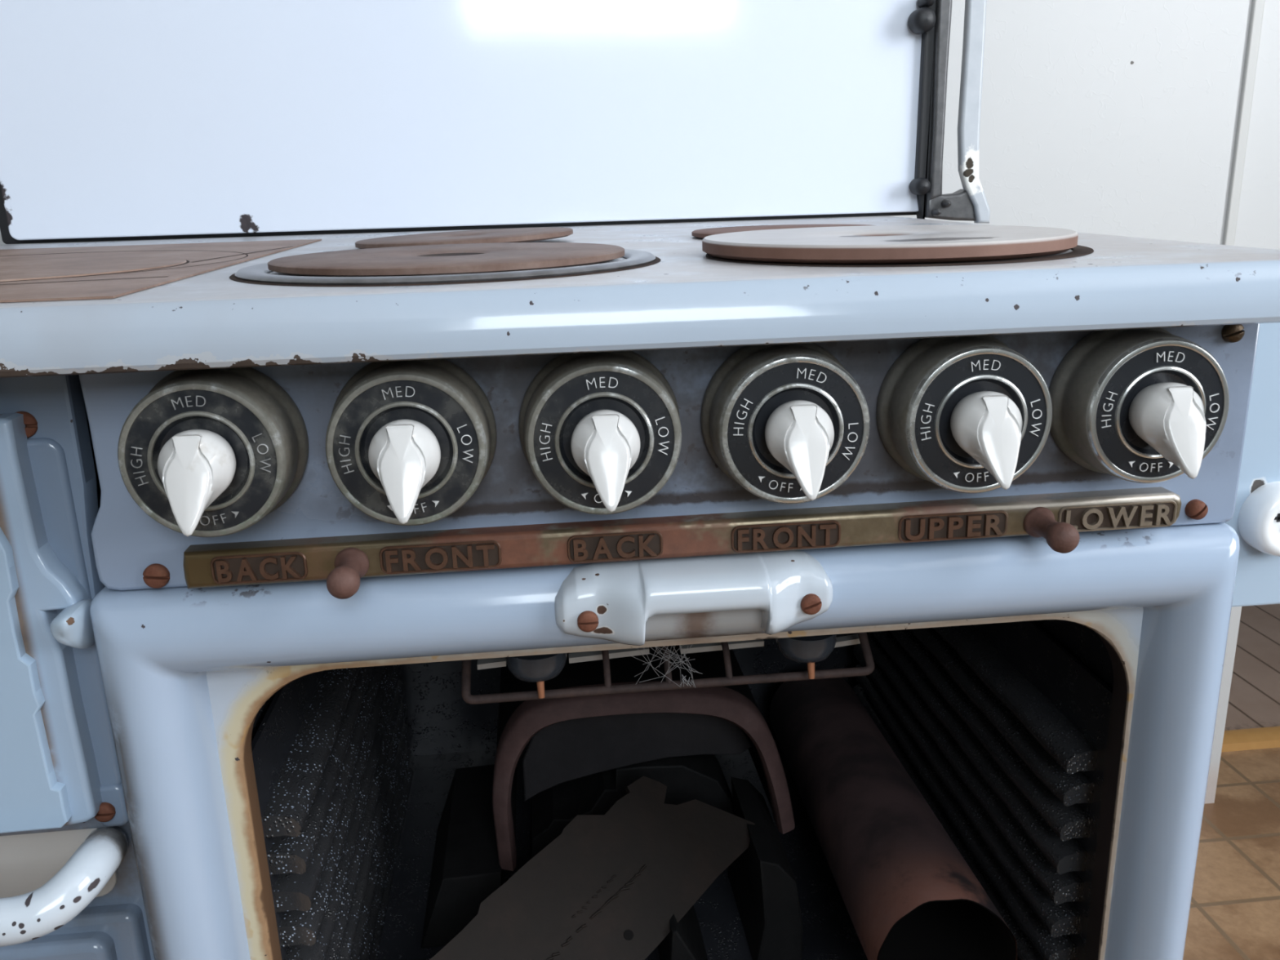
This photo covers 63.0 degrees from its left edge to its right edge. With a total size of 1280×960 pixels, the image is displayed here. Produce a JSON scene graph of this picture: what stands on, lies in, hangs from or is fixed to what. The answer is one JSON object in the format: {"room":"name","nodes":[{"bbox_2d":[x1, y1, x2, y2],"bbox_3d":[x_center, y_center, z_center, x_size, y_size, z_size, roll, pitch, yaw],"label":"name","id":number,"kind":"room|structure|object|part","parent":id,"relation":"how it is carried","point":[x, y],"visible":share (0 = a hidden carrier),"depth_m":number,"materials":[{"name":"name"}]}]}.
{"room":"kitchen","nodes":[
{"label":"kitchen","id":0,"kind":"room"},
{"bbox_2d":[0,0,1279,804],"bbox_3d":[-0.045,-0.642,1.280,3.700,2.450,0.140,-3,16,-5],"label":"wall","id":1,"kind":"structure","parent":0,"point":[1117,117],"depth_m":1.33,"materials":[{"name":"white paint"}]},
{"bbox_2d":[1222,0,1265,245],"bbox_3d":[0.771,-0.662,1.286,0.014,2.439,0.007,-3,16,-5],"label":"trim","id":2,"kind":"structure","parent":1,"relation":"attached to","point":[1257,6],"depth_m":1.34,"materials":[{"name":"grey paint"}]},
{"bbox_2d":[1221,726,1279,751],"bbox_3d":[1.619,0.411,1.855,2.200,0.018,0.055,-3,16,-5],"label":"trim","id":3,"kind":"structure","parent":1,"relation":"attached to","point":[1260,738],"depth_m":1.78,"materials":[{"name":"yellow wood"}]},
{"bbox_2d":[1224,604,1279,730],"bbox_3d":[1.509,0.151,2.903,2.600,0.049,2.115,-3,16,-5],"label":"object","id":4,"kind":"structure","parent":1,"relation":"in","point":[1254,700],"depth_m":2.05,"materials":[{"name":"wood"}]},
{"bbox_2d":[1182,747,1279,959],"bbox_3d":[0.151,0.985,0.118,3.700,0.050,3.280,-3,16,-5],"label":"floor","id":5,"kind":"structure","parent":0,"point":[1234,912],"depth_m":1.48,"materials":[{"name":"tile"}]},
{"bbox_2d":[0,0,1279,959],"bbox_3d":[-0.293,-0.035,0.726,1.440,1.602,0.646,-3,16,-5],"label":"range","id":6,"kind":"object","parent":5,"relation":"on","point":[256,541],"visible":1,"depth_m":0.52,"materials":[{"name":"blue metal"}]},
{"bbox_3d":[-0.414,0.086,0.473,0.268,0.207,0.006,-3,16,-5],"label":"door","id":7,"kind":"part","parent":6,"relation":"part of","materials":[{"name":"blue metal"}]},
{"bbox_3d":[-0.408,0.082,0.483,0.294,0.214,0.014,-3,16,-5],"label":"fire door","id":8,"kind":"part","parent":6,"relation":"part of","materials":[{"name":"blue metal"}]},
{"bbox_3d":[-0.435,0.208,0.537,0.316,0.044,0.002,-3,16,-5],"label":"recess panel","id":9,"kind":"part","parent":6,"relation":"part of","materials":[{"name":"metal"}]},
{"bbox_3d":[-0.426,0.356,0.565,0.302,0.226,0.011,-3,16,-5],"label":"ash door panel","id":10,"kind":"part","parent":6,"relation":"part of","materials":[{"name":"blue metal"}]},
{"bbox_3d":[-0.344,0.189,0.501,0.181,0.054,0.089,-3,16,-5],"label":"pull handle","id":11,"kind":"part","parent":6,"relation":"part of","materials":[{"name":"white metal"}]},
{"bbox_3d":[-0.431,0.069,0.493,0.351,0.244,0.014,-3,16,-5],"label":"fire door frame","id":12,"kind":"part","parent":6,"relation":"part of","materials":[{"name":"blue metal"}]},
{"bbox_3d":[-0.429,0.077,0.488,0.334,0.183,0.004,-3,16,-5],"label":"raised panel","id":13,"kind":"part","parent":6,"relation":"part of","materials":[{"name":"blue metal"}]},
{"bbox_3d":[-0.426,0.354,0.575,0.325,0.244,0.011,-3,16,-5],"label":"ash door","id":14,"kind":"part","parent":6,"relation":"part of","materials":[{"name":"blue metal"}]},
{"bbox_2d":[0,239,321,302],"bbox_3d":[-0.452,-0.125,0.624,0.434,0.002,0.466,-3,16,-5],"label":"wooden board","id":15,"kind":"object","parent":6,"relation":"on","point":[106,272],"visible":1,"depth_m":0.59,"materials":[{"name":"wood"}]},
{"bbox_3d":[-0.355,-0.118,0.588,0.185,0.001,0.185,-3,16,-5],"label":"lid","id":16,"kind":"part","parent":15,"relation":"part of","materials":[{"name":"wood"}]},
{"bbox_3d":[-0.186,-0.012,0.455,0.075,0.075,0.034,-3,16,-5],"label":"control knob","id":17,"kind":"part","parent":6,"relation":"part of","materials":[{"name":"silver metal"}]},
{"bbox_3d":[-0.102,-0.017,0.463,0.075,0.075,0.034,-3,16,-5],"label":"control knob","id":18,"kind":"part","parent":6,"relation":"part of","materials":[{"name":"silver metal"}]},
{"bbox_2d":[229,242,661,286],"bbox_3d":[-0.099,-0.115,0.546,0.219,0.007,0.219,-3,16,-5],"label":"hotplate","id":19,"kind":"object","parent":6,"relation":"on","point":[467,263],"visible":1,"depth_m":0.48,"materials":[{"name":"metal"}]},
{"bbox_3d":[-0.098,-0.116,0.544,0.181,0.004,0.181,-3,16,-5],"label":"plate","id":20,"kind":"part","parent":19,"relation":"part of","materials":[{"name":"brown metal"}]},
{"bbox_2d":[0,0,921,239],"bbox_3d":[-0.158,-0.571,0.910,0.866,0.678,0.010,-3,16,-5],"label":"backsplash","id":21,"kind":"structure","parent":6,"relation":"attached to","point":[118,118],"depth_m":0.97,"materials":[{"name":"white metal"}]},
{"bbox_2d":[420,764,502,947],"bbox_3d":[-0.144,0.307,0.869,0.066,0.062,0.155,-3,16,-5],"label":"iron casting","id":22,"kind":"object","parent":6,"relation":"on","point":[466,869],"visible":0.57,"depth_m":0.81,"materials":[{"name":"black metal"}]},
{"bbox_2d":[492,644,795,871],"bbox_3d":[-0.005,0.198,0.875,0.232,0.139,0.193,-3,16,-5],"label":"arch","id":23,"kind":"object","parent":22,"relation":"on","point":[571,738],"visible":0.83,"depth_m":0.82,"materials":[{"name":"brown metal"}]},
{"bbox_3d":[-0.002,0.215,0.832,0.184,0.075,0.005,-3,16,-5],"label":"plate","id":24,"kind":"part","parent":23,"relation":"part of","materials":[{"name":"grey metal"}]},
{"bbox_2d":[355,226,573,248],"bbox_3d":[-0.123,-0.171,0.738,0.152,0.008,0.152,-3,16,-5],"label":"hotplate","id":25,"kind":"object","parent":6,"relation":"on","point":[515,234],"visible":0.93,"depth_m":0.70,"materials":[{"name":"metal"}]},
{"bbox_2d":[429,775,755,959],"bbox_3d":[-0.036,0.292,0.722,0.083,0.097,0.282,14,22,43],"label":"wooden board","id":26,"kind":"object","parent":6,"relation":"on","point":[611,886],"visible":1,"depth_m":0.73,"materials":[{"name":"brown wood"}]},
{"bbox_3d":[-0.017,-0.021,0.471,0.075,0.075,0.034,-3,16,-5],"label":"control knob","id":27,"kind":"part","parent":6,"relation":"part of","materials":[{"name":"silver metal"}]},
{"bbox_2d":[529,754,733,869],"bbox_3d":[-0.005,0.274,0.890,0.182,0.106,0.065,-3,16,-5],"label":"iron casting","id":28,"kind":"object","parent":6,"relation":"on","point":[701,778],"visible":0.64,"depth_m":0.86,"materials":[{"name":"black metal"}]},
{"bbox_2d":[0,216,1279,377],"bbox_3d":[-0.364,-0.131,0.688,1.302,0.027,0.618,-3,16,-5],"label":"cooktop","id":29,"kind":"object","parent":6,"relation":"in","point":[1131,292],"depth_m":0.44,"materials":[{"name":"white metal"}]},
{"bbox_2d":[89,522,1239,959],"bbox_3d":[0.009,0.257,0.817,0.566,0.593,0.536,-3,16,-5],"label":"oven","id":30,"kind":"object","parent":6,"relation":"in","point":[284,748],"depth_m":0.55,"materials":[{"name":"blue metal"}]},
{"bbox_2d":[461,631,874,704],"bbox_3d":[0.010,0.080,0.724,0.255,0.037,0.260,-3,16,-5],"label":"rack","id":31,"kind":"object","parent":6,"relation":"hanging from","point":[538,668],"visible":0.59,"depth_m":0.62,"materials":[{"name":"metal"}]},
{"bbox_2d":[626,644,701,687],"bbox_3d":[0.015,0.107,0.609,0.045,0.038,0.006,-3,16,-5],"label":"cobweb","id":32,"kind":"object","parent":31,"relation":"hanging from","point":[656,648],"visible":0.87,"depth_m":0.61,"materials":[{"name":"grey fabric"}]},
{"bbox_3d":[0.024,-0.018,0.508,0.560,0.109,0.025,-3,16,-5],"label":"control panel","id":33,"kind":"part","parent":6,"relation":"part of","materials":[{"name":"metal"}]},
{"bbox_3d":[0.030,0.027,0.501,0.480,0.019,0.012,-3,16,-5],"label":"name rail","id":34,"kind":"part","parent":6,"relation":"part of","materials":[{"name":"gold metal"}]},
{"bbox_2d":[657,905,707,959],"bbox_3d":[0.033,0.330,0.766,0.036,0.065,0.080,-3,16,-5],"label":"iron casting","id":35,"kind":"object","parent":6,"relation":"on","point":[684,941],"visible":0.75,"depth_m":0.74,"materials":[{"name":"black metal"}]},
{"bbox_2d":[728,777,803,959],"bbox_3d":[0.096,0.300,0.812,0.036,0.093,0.110,-3,16,-5],"label":"iron casting","id":36,"kind":"object","parent":6,"relation":"on","point":[762,881],"visible":0.95,"depth_m":0.77,"materials":[{"name":"black metal"}]},
{"bbox_2d":[691,224,868,238],"bbox_3d":[0.105,-0.177,0.745,0.136,0.004,0.136,-3,16,-5],"label":"hotplate","id":37,"kind":"object","parent":6,"relation":"on","point":[700,233],"visible":0.38,"depth_m":0.76,"materials":[{"name":"metal"}]},
{"bbox_3d":[0.067,-0.026,0.478,0.075,0.075,0.034,-3,16,-5],"label":"control knob","id":38,"kind":"part","parent":6,"relation":"part of","materials":[{"name":"silver metal"}]},
{"bbox_2d":[769,669,1017,959],"bbox_3d":[0.181,0.265,0.840,0.089,0.129,0.408,-2,16,-2],"label":"pipe","id":39,"kind":"object","parent":6,"relation":"on","point":[908,892],"visible":0.98,"depth_m":0.74,"materials":[{"name":"brown metal"}]},
{"bbox_2d":[702,224,1093,266],"bbox_3d":[0.134,-0.127,0.557,0.201,0.010,0.199,-3,16,-5],"label":"hotplate","id":40,"kind":"object","parent":6,"relation":"on","point":[870,246],"visible":1,"depth_m":0.49,"materials":[{"name":"metal"}]},
{"bbox_3d":[0.152,-0.031,0.486,0.075,0.075,0.034,-3,16,-5],"label":"control knob","id":41,"kind":"part","parent":6,"relation":"part of","materials":[{"name":"silver metal"}]},
{"bbox_3d":[0.236,-0.035,0.494,0.075,0.075,0.034,-3,16,-5],"label":"control knob","id":42,"kind":"part","parent":6,"relation":"part of","materials":[{"name":"silver metal"}]},
{"bbox_2d":[1238,481,1279,556],"bbox_3d":[0.362,0.023,0.590,0.042,0.042,0.019,-3,16,-5],"label":"knob","id":43,"kind":"object","parent":6,"relation":"attached to","point":[1259,502],"depth_m":0.59,"materials":[{"name":"white metal"}]}
]}

